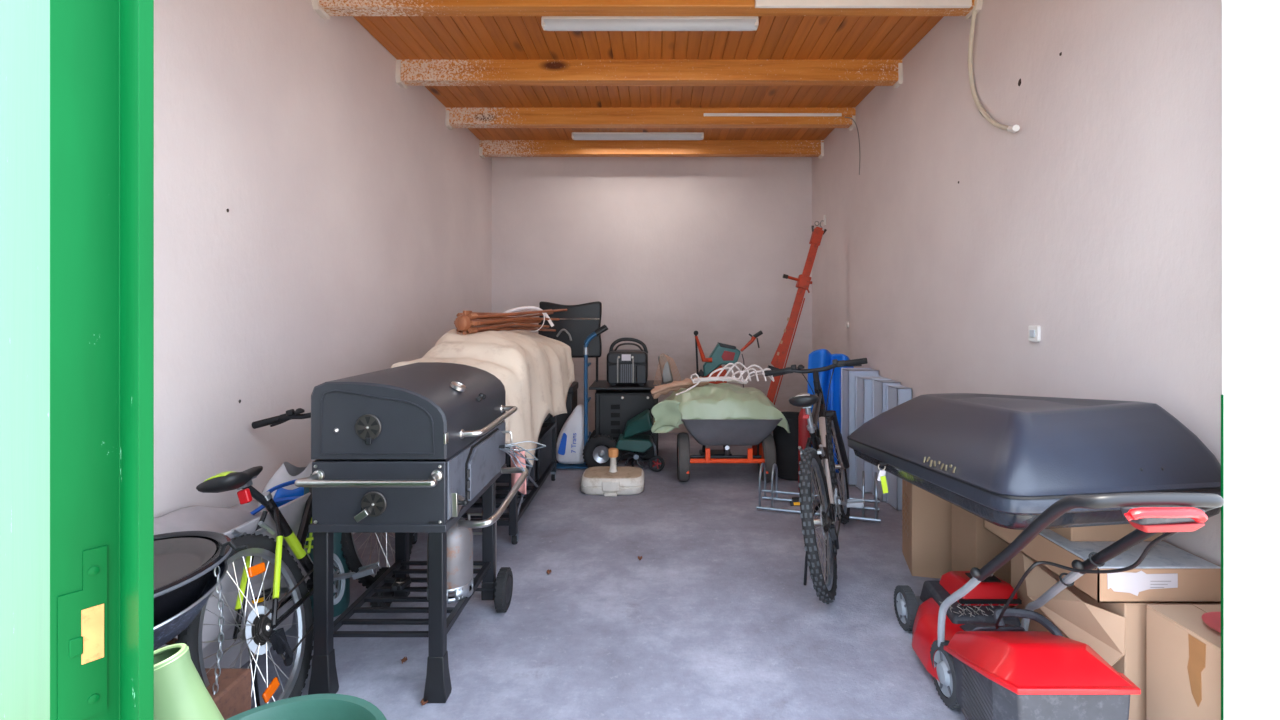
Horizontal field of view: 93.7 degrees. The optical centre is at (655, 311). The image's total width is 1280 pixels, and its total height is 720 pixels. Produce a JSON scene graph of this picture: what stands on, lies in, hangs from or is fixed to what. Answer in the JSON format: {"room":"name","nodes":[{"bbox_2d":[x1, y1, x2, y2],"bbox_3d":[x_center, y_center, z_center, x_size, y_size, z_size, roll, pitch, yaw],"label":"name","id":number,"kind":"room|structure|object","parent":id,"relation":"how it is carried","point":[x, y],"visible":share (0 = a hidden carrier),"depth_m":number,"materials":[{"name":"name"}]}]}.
{"room":"storage garage","nodes":[
{"label":"storage garage","id":0,"kind":"room"},
{"bbox_2d":[154,0,491,533],"bbox_3d":[-1.869,-0.360,4.005,0.202,3.320,5.310,0,0,0],"label":"wall","id":1,"kind":"structure","parent":0,"point":[319,218],"depth_m":2.83,"materials":[{"name":"paint"}]},
{"bbox_2d":[241,433,966,719],"bbox_3d":[-0.045,1.400,3.985,3.850,0.200,5.350,0,0,0],"label":"floor","id":2,"kind":"structure","parent":0,"point":[716,618],"depth_m":2.54,"materials":[{"name":"concrete"}]},
{"bbox_2d":[154,638,250,719],"bbox_3d":[-1.373,1.100,1.615,0.406,0.406,0.249,0,0,0],"label":"stand","id":3,"kind":"object","parent":2,"relation":"on","point":[233,696],"visible":0.05,"depth_m":1.68,"materials":[{"name":"wood"}]},
{"bbox_2d":[154,559,227,649],"bbox_3d":[-1.422,0.804,1.565,0.501,0.191,0.496,0,0,0],"label":"speckled bowl","id":4,"kind":"object","parent":3,"relation":"on","point":[169,629],"visible":0.13,"depth_m":1.54,"materials":[{"name":"metal"}]},
{"bbox_2d":[205,668,250,719],"bbox_3d":[-1.335,1.165,1.630,0.330,0.270,0.220,0,0,0],"label":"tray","id":5,"kind":"object","parent":3,"relation":"on","point":[233,696],"depth_m":1.68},
{"bbox_2d":[154,500,312,649],"bbox_3d":[-1.565,0.929,2.200,0.362,0.531,1.001,0,0,0],"label":"plastic sheet","id":6,"kind":"object","parent":2,"relation":"on","point":[192,518],"visible":0.23,"depth_m":2.13,"materials":[{"name":"grey plastic"}]},
{"bbox_2d":[154,531,247,626],"bbox_3d":[-1.425,0.737,1.600,0.488,0.210,0.486,0,0,36],"label":"bowl","id":7,"kind":"object","parent":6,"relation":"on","point":[184,561],"visible":0.42,"depth_m":1.66,"materials":[{"name":"black metal"}]},
{"bbox_2d":[212,566,224,694],"bbox_3d":[-1.185,0.993,1.620,0.037,0.617,0.014,0,0,0],"label":"hanging chain","id":8,"kind":"object","parent":7,"relation":"hanging from","point":[218,574],"visible":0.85,"depth_m":1.62,"materials":[{"name":"metal"}]},
{"bbox_2d":[202,492,310,667],"bbox_3d":[-1.450,1.000,2.120,0.108,0.552,0.620,0,0,3],"label":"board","id":9,"kind":"object","parent":2,"relation":"on","point":[292,511],"visible":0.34,"depth_m":2.12,"materials":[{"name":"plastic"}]},
{"bbox_2d":[250,460,314,514],"bbox_3d":[-1.574,0.990,2.721,0.302,0.639,0.579,0,0,-5],"label":"bag","id":10,"kind":"object","parent":2,"relation":"on","point":[282,488],"visible":0.16,"depth_m":2.61,"materials":[{"name":"plastic"}]},
{"bbox_2d":[175,408,412,706],"bbox_3d":[-1.410,0.822,2.358,0.577,0.958,1.562,0,0,-10],"label":"bike","id":11,"kind":"object","parent":2,"relation":"on","point":[259,634],"visible":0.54,"depth_m":2.02,"materials":[{"name":"paint"}]},
{"bbox_2d":[237,488,251,503],"bbox_3d":[-1.378,0.618,2.011,0.032,0.046,0.023,-16,1,-4],"label":"tail lamp","id":12,"kind":"object","parent":11,"relation":"attached to","point":[244,496],"depth_m":2.00,"materials":[{"name":"red plastic"}]},
{"bbox_2d":[304,474,349,616],"bbox_3d":[-1.430,0.988,2.610,0.176,0.624,0.176,0,0,0],"label":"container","id":13,"kind":"object","parent":2,"relation":"on","point":[339,608],"visible":0.15,"depth_m":2.57,"materials":[{"name":"plastic"}]},
{"bbox_2d":[294,362,527,702],"bbox_3d":[-0.888,0.768,2.353,0.652,1.068,0.901,0,0,0],"label":"grill","id":14,"kind":"object","parent":2,"relation":"on","point":[403,450],"visible":0.98,"depth_m":2.00,"materials":[{"name":"metal"}]},
{"bbox_2d":[355,414,381,444],"bbox_3d":[-0.956,0.390,1.990,0.086,0.099,0.014,0,0,0],"label":"air vent","id":15,"kind":"object","parent":14,"relation":"attached to","point":[368,427],"depth_m":1.99,"materials":[{"name":"metal"}]},
{"bbox_2d":[391,579,410,590],"bbox_3d":[-1.015,1.082,2.380,0.066,0.022,0.072,0,0,0],"label":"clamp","id":16,"kind":"object","parent":14,"relation":"on","point":[397,585],"visible":1,"depth_m":2.37,"materials":[{"name":"black plastic"}]},
{"bbox_2d":[294,420,527,532],"bbox_3d":[-0.860,0.634,2.353,0.595,0.268,0.901,0,0,0],"label":"tub","id":17,"kind":"object","parent":14,"relation":"in","point":[350,494],"depth_m":2.00,"materials":[{"name":"metal"}]},
{"bbox_2d":[427,517,472,603],"bbox_3d":[-0.800,0.925,2.335,0.171,0.342,0.171,0,0,0],"label":"bottle","id":18,"kind":"object","parent":14,"relation":"on","point":[459,540],"visible":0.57,"depth_m":2.28,"materials":[{"name":"metal"}]},
{"bbox_2d":[499,441,545,471],"bbox_3d":[-0.589,0.627,2.603,0.221,0.121,0.062,0,0,-14],"label":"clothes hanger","id":19,"kind":"object","parent":14,"relation":"hanging from","point":[501,447],"visible":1,"depth_m":2.60,"materials":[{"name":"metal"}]},
{"bbox_2d":[467,513,496,573],"bbox_3d":[-0.865,1.149,2.980,0.146,0.302,0.016,0,0,0],"label":"frame","id":20,"kind":"object","parent":2,"relation":"on","point":[468,514],"visible":0.24,"depth_m":2.98,"materials":[{"name":"metal"}]},
{"bbox_2d":[412,413,555,544],"bbox_3d":[-1.075,0.825,3.976,0.610,0.950,1.352,0,0,0],"label":"cart","id":21,"kind":"object","parent":2,"relation":"on","point":[545,464],"visible":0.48,"depth_m":4.00,"materials":[{"name":"grey metal"}]},
{"bbox_2d":[391,329,574,464],"bbox_3d":[-0.990,0.480,3.799,0.725,0.753,1.812,0,0,0],"label":"cloth","id":22,"kind":"object","parent":21,"relation":"on","point":[536,371],"visible":0.6,"depth_m":3.40,"materials":[{"name":"beige fabric"}]},
{"bbox_2d":[454,306,566,334],"bbox_3d":[-0.958,0.053,4.012,0.200,0.189,1.109,0,0,23],"label":"parasol","id":23,"kind":"object","parent":22,"relation":"on","point":[482,321],"visible":0.95,"depth_m":3.86,"materials":[{"name":"brown wood"}]},
{"bbox_2d":[510,446,525,493],"bbox_3d":[-0.706,0.810,3.076,0.115,0.244,0.031,0,0,34],"label":"cloth","id":24,"kind":"object","parent":22,"relation":"hanging from","point":[514,476],"visible":0.44,"depth_m":3.06,"materials":[{"name":"fabric"}]},
{"bbox_2d":[545,382,578,462],"bbox_3d":[-0.950,0.970,5.330,0.480,0.660,0.360,0,0,0],"label":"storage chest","id":25,"kind":"object","parent":2,"relation":"on","point":[571,402],"visible":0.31,"depth_m":5.16,"materials":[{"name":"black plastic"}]},
{"bbox_2d":[538,301,601,390],"bbox_3d":[-0.795,0.591,5.511,0.587,1.378,0.201,0,0,0],"label":"folded chair","id":26,"kind":"object","parent":2,"relation":"on","point":[575,324],"visible":0.71,"depth_m":5.50,"materials":[{"name":"black fabric"}]},
{"bbox_2d":[556,325,620,467],"bbox_3d":[-0.558,0.706,5.070,0.543,1.195,0.484,0,0,0],"label":"hand truck","id":27,"kind":"object","parent":2,"relation":"on","point":[595,451],"visible":0.82,"depth_m":4.86,"materials":[{"name":"blue metal"}]},
{"bbox_2d":[556,404,588,463],"bbox_3d":[-0.706,1.028,5.058,0.277,0.494,0.237,0,0,0],"label":"sack","id":28,"kind":"object","parent":27,"relation":"on","point":[570,441],"visible":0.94,"depth_m":4.98,"materials":[{"name":"white plastic"}]},
{"bbox_2d":[581,448,644,495],"bbox_3d":[-0.315,1.154,4.413,0.460,0.292,0.374,0,0,0],"label":"base","id":29,"kind":"object","parent":2,"relation":"on","point":[612,480],"visible":1,"depth_m":4.27,"materials":[{"name":"white plastic"}]},
{"bbox_2d":[609,458,616,472],"bbox_3d":[-0.315,1.120,4.420,0.068,0.120,0.068,0,0,0],"label":"socket","id":30,"kind":"object","parent":29,"relation":"attached to","point":[613,469],"depth_m":4.40,"materials":[{"name":"white plastic"}]},
{"bbox_2d":[589,380,666,458],"bbox_3d":[-0.240,0.965,5.445,0.680,0.630,0.550,0,0,0],"label":"base cabinet","id":31,"kind":"object","parent":2,"relation":"on","point":[615,405],"visible":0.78,"depth_m":5.18,"materials":[{"name":"metal"}]},
{"bbox_2d":[607,337,647,385],"bbox_3d":[-0.252,0.439,5.425,0.365,0.421,0.390,0,0,0],"label":"portable generator","id":32,"kind":"object","parent":31,"relation":"on","point":[624,366],"visible":1,"depth_m":5.25,"materials":[{"name":"black plastic"}]},
{"bbox_2d":[653,353,680,384],"bbox_3d":[0.100,0.507,5.341,0.246,0.279,0.128,0,0,0],"label":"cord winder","id":33,"kind":"object","parent":31,"relation":"on","point":[665,366],"visible":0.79,"depth_m":5.36,"materials":[{"name":"brown wood"}]},
{"bbox_2d":[615,409,664,471],"bbox_3d":[-0.034,1.054,4.954,0.585,0.491,0.308,0,0,0],"label":"tiller","id":34,"kind":"object","parent":2,"relation":"on","point":[631,439],"visible":0.91,"depth_m":4.85,"materials":[{"name":"plastic"}]},
{"bbox_2d":[694,331,762,454],"bbox_3d":[0.608,0.731,5.409,0.677,1.139,0.262,0,0,0],"label":"power tool","id":35,"kind":"object","parent":2,"relation":"on","point":[724,354],"visible":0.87,"depth_m":5.35,"materials":[{"name":"plastic"}]},
{"bbox_2d":[677,418,782,481],"bbox_3d":[0.555,1.048,4.870,0.779,0.506,0.900,0,0,0],"label":"cart","id":36,"kind":"object","parent":2,"relation":"on","point":[709,432],"visible":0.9,"depth_m":4.47,"materials":[{"name":"grey metal"}]},
{"bbox_2d":[651,383,789,432],"bbox_3d":[0.483,0.738,4.900,1.038,0.329,1.004,0,0,0],"label":"tarpaulin","id":37,"kind":"object","parent":36,"relation":"on","point":[721,400],"visible":0.86,"depth_m":4.50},
{"bbox_2d":[651,377,708,398],"bbox_3d":[0.193,0.606,4.795,0.470,0.174,0.121,0,0,-8],"label":"canvas","id":38,"kind":"object","parent":37,"relation":"on","point":[664,389],"visible":0.91,"depth_m":4.76},
{"bbox_2d":[675,362,773,395],"bbox_3d":[0.553,0.514,4.684,0.847,0.243,0.152,0,0,-12],"label":"cable bundle","id":39,"kind":"object","parent":37,"relation":"on","point":[740,379],"visible":0.98,"depth_m":4.69,"materials":[{"name":"white plastic"}]},
{"bbox_2d":[681,418,782,445],"bbox_3d":[0.560,0.905,4.870,0.770,0.220,0.900,0,0,0],"label":"tub","id":40,"kind":"object","parent":36,"relation":"in","point":[709,432],"depth_m":4.48,"materials":[{"name":"grey plastic"}]},
{"bbox_2d":[752,221,826,458],"bbox_3d":[1.176,0.248,5.338,0.696,2.121,0.093,0,0,0],"label":"post","id":41,"kind":"object","parent":2,"relation":"on","point":[804,280],"visible":0.85,"depth_m":5.33,"materials":[{"name":"paint"}]},
{"bbox_2d":[773,411,811,479],"bbox_3d":[1.080,1.058,4.750,0.342,0.485,0.330,0,0,0],"label":"bucket","id":42,"kind":"object","parent":2,"relation":"on","point":[786,444],"visible":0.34,"depth_m":4.62,"materials":[{"name":"plastic"}]},
{"bbox_2d":[798,408,809,489],"bbox_3d":[1.075,0.982,4.350,0.084,0.637,0.084,0,0,0],"label":"canister","id":43,"kind":"object","parent":2,"relation":"on","point":[803,433],"visible":0.29,"depth_m":4.32,"materials":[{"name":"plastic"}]},
{"bbox_2d":[764,358,867,603],"bbox_3d":[0.898,0.782,3.259,0.575,1.042,1.691,0,0,7],"label":"mountain bike","id":44,"kind":"object","parent":2,"relation":"on","point":[831,505],"visible":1,"depth_m":2.93,"materials":[{"name":"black metal"}]},
{"bbox_2d":[757,463,880,521],"bbox_3d":[1.055,1.152,3.910,0.760,0.279,0.242,0,0,19],"label":"bike rack","id":45,"kind":"object","parent":2,"relation":"on","point":[875,501],"visible":0.7,"depth_m":3.90,"materials":[{"name":"metal"}]},
{"bbox_2d":[807,349,853,472],"bbox_3d":[1.409,0.787,4.779,0.381,0.987,0.174,0,0,0],"label":"sled","id":46,"kind":"object","parent":2,"relation":"on","point":[819,358],"visible":0.23,"depth_m":4.79,"materials":[{"name":"plastic"}]},
{"bbox_2d":[841,368,878,484],"bbox_3d":[1.556,0.867,4.583,0.233,0.866,0.173,0,0,0],"label":"panel","id":47,"kind":"object","parent":2,"relation":"on","point":[848,375],"visible":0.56,"depth_m":4.50,"materials":[{"name":"grey plastic"}]},
{"bbox_2d":[855,376,887,492],"bbox_3d":[1.578,0.887,4.383,0.188,0.826,0.173,0,0,0],"label":"panel","id":48,"kind":"object","parent":2,"relation":"on","point":[863,384],"visible":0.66,"depth_m":4.33,"materials":[{"name":"grey plastic"}]},
{"bbox_2d":[872,379,900,501],"bbox_3d":[1.605,0.887,4.184,0.133,0.826,0.173,0,0,0],"label":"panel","id":49,"kind":"object","parent":2,"relation":"on","point":[878,385],"visible":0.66,"depth_m":4.17,"materials":[{"name":"grey plastic"}]},
{"bbox_2d":[886,385,911,509],"bbox_3d":[1.621,0.897,4.003,0.103,0.806,0.173,0,0,0],"label":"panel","id":50,"kind":"object","parent":2,"relation":"on","point":[896,395],"visible":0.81,"depth_m":3.96,"materials":[{"name":"grey plastic"}]},
{"bbox_2d":[902,479,951,578],"bbox_3d":[1.444,1.050,3.059,0.312,0.500,0.301,0,0,14],"label":"cardboard box","id":51,"kind":"object","parent":2,"relation":"on","point":[926,517],"visible":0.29,"depth_m":2.94,"materials":[{"name":"brown cardboard"}]},
{"bbox_2d":[847,393,1220,529],"bbox_3d":[1.283,0.515,2.376,0.760,0.463,1.657,0,0,0],"label":"box","id":52,"kind":"object","parent":51,"relation":"on","point":[1003,460],"visible":0.92,"depth_m":1.73,"materials":[{"name":"plastic"}]},
{"bbox_2d":[877,462,887,492],"bbox_3d":[0.927,0.679,2.458,0.044,0.126,0.019,0,0,0],"label":"key fob","id":53,"kind":"object","parent":52,"relation":"hanging from","point":[881,476],"visible":1,"depth_m":2.45,"materials":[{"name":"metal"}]},
{"bbox_2d":[952,504,1010,607],"bbox_3d":[1.530,1.040,2.720,0.275,0.520,0.220,0,0,0],"label":"cardboard box","id":54,"kind":"object","parent":2,"relation":"on","point":[973,545],"visible":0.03,"depth_m":2.63,"materials":[{"name":"brown cardboard"}]},
{"bbox_2d":[894,492,1223,719],"bbox_3d":[1.111,0.831,1.853,0.394,0.944,1.424,0,0,6],"label":"lawn mower","id":55,"kind":"object","parent":2,"relation":"on","point":[985,663],"depth_m":1.62,"materials":[{"name":"red plastic"}]},
{"bbox_2d":[959,598,1021,603],"bbox_3d":[1.238,1.071,2.223,0.225,0.014,0.015,0,0,0],"label":"vent","id":56,"kind":"object","parent":55,"relation":"attached to","point":[962,600],"depth_m":2.22,"materials":[{"name":"black plastic"}]},
{"bbox_2d":[1128,521,1204,532],"bbox_3d":[1.050,0.440,1.238,0.126,0.024,0.052,0,0,0],"label":"switch","id":57,"kind":"object","parent":55,"relation":"attached to","point":[1145,526],"depth_m":1.22,"materials":[{"name":"red plastic"}]},
{"bbox_2d":[1011,552,1220,719],"bbox_3d":[1.525,1.076,2.050,0.290,0.448,0.570,0,0,0],"label":"cardboard box","id":58,"kind":"object","parent":2,"relation":"on","point":[1132,664],"visible":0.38,"depth_m":1.76,"materials":[{"name":"brown cardboard"}]},
{"bbox_2d":[1023,554,1126,665],"bbox_3d":[1.313,0.965,1.936,0.061,0.211,0.385,0,0,-11],"label":"flap","id":59,"kind":"object","parent":58,"relation":"attached to","point":[1104,631],"visible":0.85,"depth_m":1.85,"materials":[{"name":"brown cardboard"}]},
{"bbox_2d":[984,520,1220,602],"bbox_3d":[1.478,0.797,2.054,0.375,0.101,0.613,0,0,0],"label":"flat box","id":60,"kind":"object","parent":58,"relation":"on","point":[1169,573],"visible":0.61,"depth_m":1.76,"materials":[{"name":"cardboard"}]},
{"bbox_2d":[1050,524,1162,540],"bbox_3d":[1.500,0.711,2.140,0.300,0.072,0.380,0,0,0],"label":"cardboard box","id":61,"kind":"object","parent":60,"relation":"on","point":[1104,532],"visible":0.06,"depth_m":1.95,"materials":[{"name":"brown cardboard"}]},
{"bbox_2d":[1146,604,1220,719],"bbox_3d":[1.539,1.070,1.600,0.266,0.460,0.250,0,0,0],"label":"cardboard box","id":62,"kind":"object","parent":2,"relation":"on","point":[1183,653],"visible":0.59,"depth_m":1.62,"materials":[{"name":"brown cardboard"}]},
{"bbox_2d":[1202,612,1220,632],"bbox_3d":[1.540,0.830,1.560,0.180,0.011,0.180,0,0,0],"label":"dish","id":63,"kind":"object","parent":62,"relation":"on","point":[1212,619],"visible":0.21,"depth_m":1.61,"materials":[{"name":"red plastic"}]},
{"bbox_2d":[353,16,943,139],"bbox_3d":[-0.045,-1.845,4.055,3.850,0.250,5.210,0,0,0],"label":"ceiling","id":64,"kind":"structure","parent":0,"point":[404,37],"depth_m":3.94,"materials":[{"name":"brown wood"}]},
{"bbox_2d":[572,132,703,139],"bbox_3d":[-0.175,-1.688,5.780,1.268,0.064,0.090,0,0,0],"label":"ceiling lamp","id":65,"kind":"object","parent":64,"relation":"attached to","point":[575,135],"visible":1,"depth_m":5.75,"materials":[{"name":"white plastic"}]},
{"bbox_2d":[312,0,982,19],"bbox_3d":[-0.045,-1.642,3.150,3.490,0.176,0.128,0,0,0],"label":"ceiling beam","id":66,"kind":"structure","parent":64,"relation":"attached to","point":[325,9],"depth_m":3.12,"materials":[{"name":"brown wood"}]},
{"bbox_2d":[755,0,971,7],"bbox_3d":[1.065,-1.590,3.087,1.110,0.044,0.024,0,0,0],"label":"cable trunking","id":67,"kind":"object","parent":66,"relation":"attached to","point":[758,3],"visible":1,"depth_m":3.08,"materials":[{"name":"white plastic"}]},
{"bbox_2d":[395,59,902,88],"bbox_3d":[-0.045,-1.642,4.139,3.490,0.176,0.128,0,0,0],"label":"ceiling beam","id":68,"kind":"structure","parent":64,"relation":"attached to","point":[420,72],"depth_m":4.09,"materials":[{"name":"brown wood"}]},
{"bbox_2d":[541,16,758,30],"bbox_3d":[-0.035,-1.688,3.530,1.268,0.064,0.090,0,0,0],"label":"ceiling lamp","id":69,"kind":"object","parent":64,"relation":"attached to","point":[549,23],"visible":1,"depth_m":3.50,"materials":[{"name":"white plastic"}]},
{"bbox_2d":[445,107,855,130],"bbox_3d":[-0.045,-1.646,5.099,3.490,0.178,0.124,0,0,0],"label":"ceiling beam","id":70,"kind":"structure","parent":64,"relation":"attached to","point":[455,117],"depth_m":5.05,"materials":[{"name":"brown wood"}]},
{"bbox_2d":[704,113,841,115],"bbox_3d":[0.980,-1.657,5.042,1.160,0.025,0.014,0,0,0],"label":"strip","id":71,"kind":"object","parent":70,"relation":"attached to","point":[705,114],"visible":1,"depth_m":5.04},
{"bbox_2d":[845,117,859,174],"bbox_3d":[1.632,-1.377,4.964,0.031,0.514,0.155,0,0,-34],"label":"wire","id":72,"kind":"object","parent":70,"relation":"hanging from","point":[845,117],"visible":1,"depth_m":4.91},
{"bbox_2d":[479,140,823,158],"bbox_3d":[-0.045,-1.646,6.060,3.490,0.178,0.122,0,0,0],"label":"ceiling beam","id":73,"kind":"structure","parent":64,"relation":"attached to","point":[487,148],"depth_m":6.01,"materials":[{"name":"brown wood"}]},
{"bbox_2d":[492,157,811,432],"bbox_3d":[-0.045,-0.360,6.560,3.450,3.320,0.200,0,0,0],"label":"wall","id":74,"kind":"structure","parent":0,"point":[670,249],"depth_m":6.46,"materials":[{"name":"paint"}]},
{"bbox_2d":[812,0,1221,565],"bbox_3d":[1.779,-0.360,4.005,0.202,3.320,5.310,0,0,0],"label":"wall","id":75,"kind":"structure","parent":0,"point":[1095,223],"depth_m":2.60,"materials":[{"name":"paint"}]},
{"bbox_2d":[820,215,825,227],"bbox_3d":[1.652,-0.893,5.950,0.057,0.134,0.050,0,0,0],"label":"wall hook","id":76,"kind":"object","parent":75,"relation":"attached to","point":[824,216],"visible":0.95,"depth_m":5.94,"materials":[{"name":"grey metal"}]},
{"bbox_2d":[968,0,1019,132],"bbox_3d":[1.658,-1.264,2.972,0.042,0.881,0.470,0,0,3],"label":"conduit","id":77,"kind":"object","parent":75,"relation":"attached to","point":[1011,128],"visible":1,"depth_m":3.12,"materials":[{"name":"white plastic"}]},
{"bbox_2d":[1028,325,1040,341],"bbox_3d":[1.669,0.095,2.650,0.021,0.072,0.068,0,0,0],"label":"light switch","id":78,"kind":"object","parent":75,"relation":"attached to","point":[1034,331],"visible":1,"depth_m":2.64,"materials":[{"name":"white plastic"}]},
{"bbox_2d":[1222,0,1279,719],"bbox_3d":[0.515,-0.360,1.400,5.370,3.320,0.100,0,0,0],"label":"wall","id":79,"kind":"structure","parent":0,"point":[1250,28],"depth_m":1.38,"materials":[{"name":"white paint"}]},
{"bbox_2d":[1221,395,1223,719],"bbox_3d":[1.367,0.750,1.448,0.002,1.100,0.005,0,0,0],"label":"trim","id":80,"kind":"structure","parent":79,"relation":"attached to","point":[1222,396],"depth_m":1.45,"materials":[{"name":"green paint"}]},
{"label":"outside","id":81,"kind":"structure","parent":0,"visible":0},
{"bbox_3d":[0.000,1.402,-4.845,18.000,0.195,12.310,0,0,0],"label":"ground","id":82,"kind":"structure","parent":81,"visible":0},
{"bbox_2d":[0,0,153,719],"bbox_3d":[-0.987,0.045,0.866,1.450,2.490,0.050,0,0,36],"label":"door","id":83,"kind":"structure","parent":82,"relation":"on","point":[77,76],"depth_m":0.47,"materials":[{"name":"paint"}]},
{"bbox_2d":[226,694,386,719],"bbox_3d":[-0.840,1.139,1.300,0.484,0.323,0.484,0,0,-45],"label":"tub","id":84,"kind":"object","parent":82,"relation":"on","point":[314,706],"visible":1,"depth_m":1.51,"materials":[{"name":"plastic"}]},
{"bbox_2d":[154,643,223,719],"bbox_3d":[-0.872,0.985,1.226,0.315,0.651,0.209,0,0,0],"label":"jug","id":85,"kind":"object","parent":84,"relation":"in","point":[180,693],"visible":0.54,"depth_m":1.16,"materials":[{"name":"plastic"}]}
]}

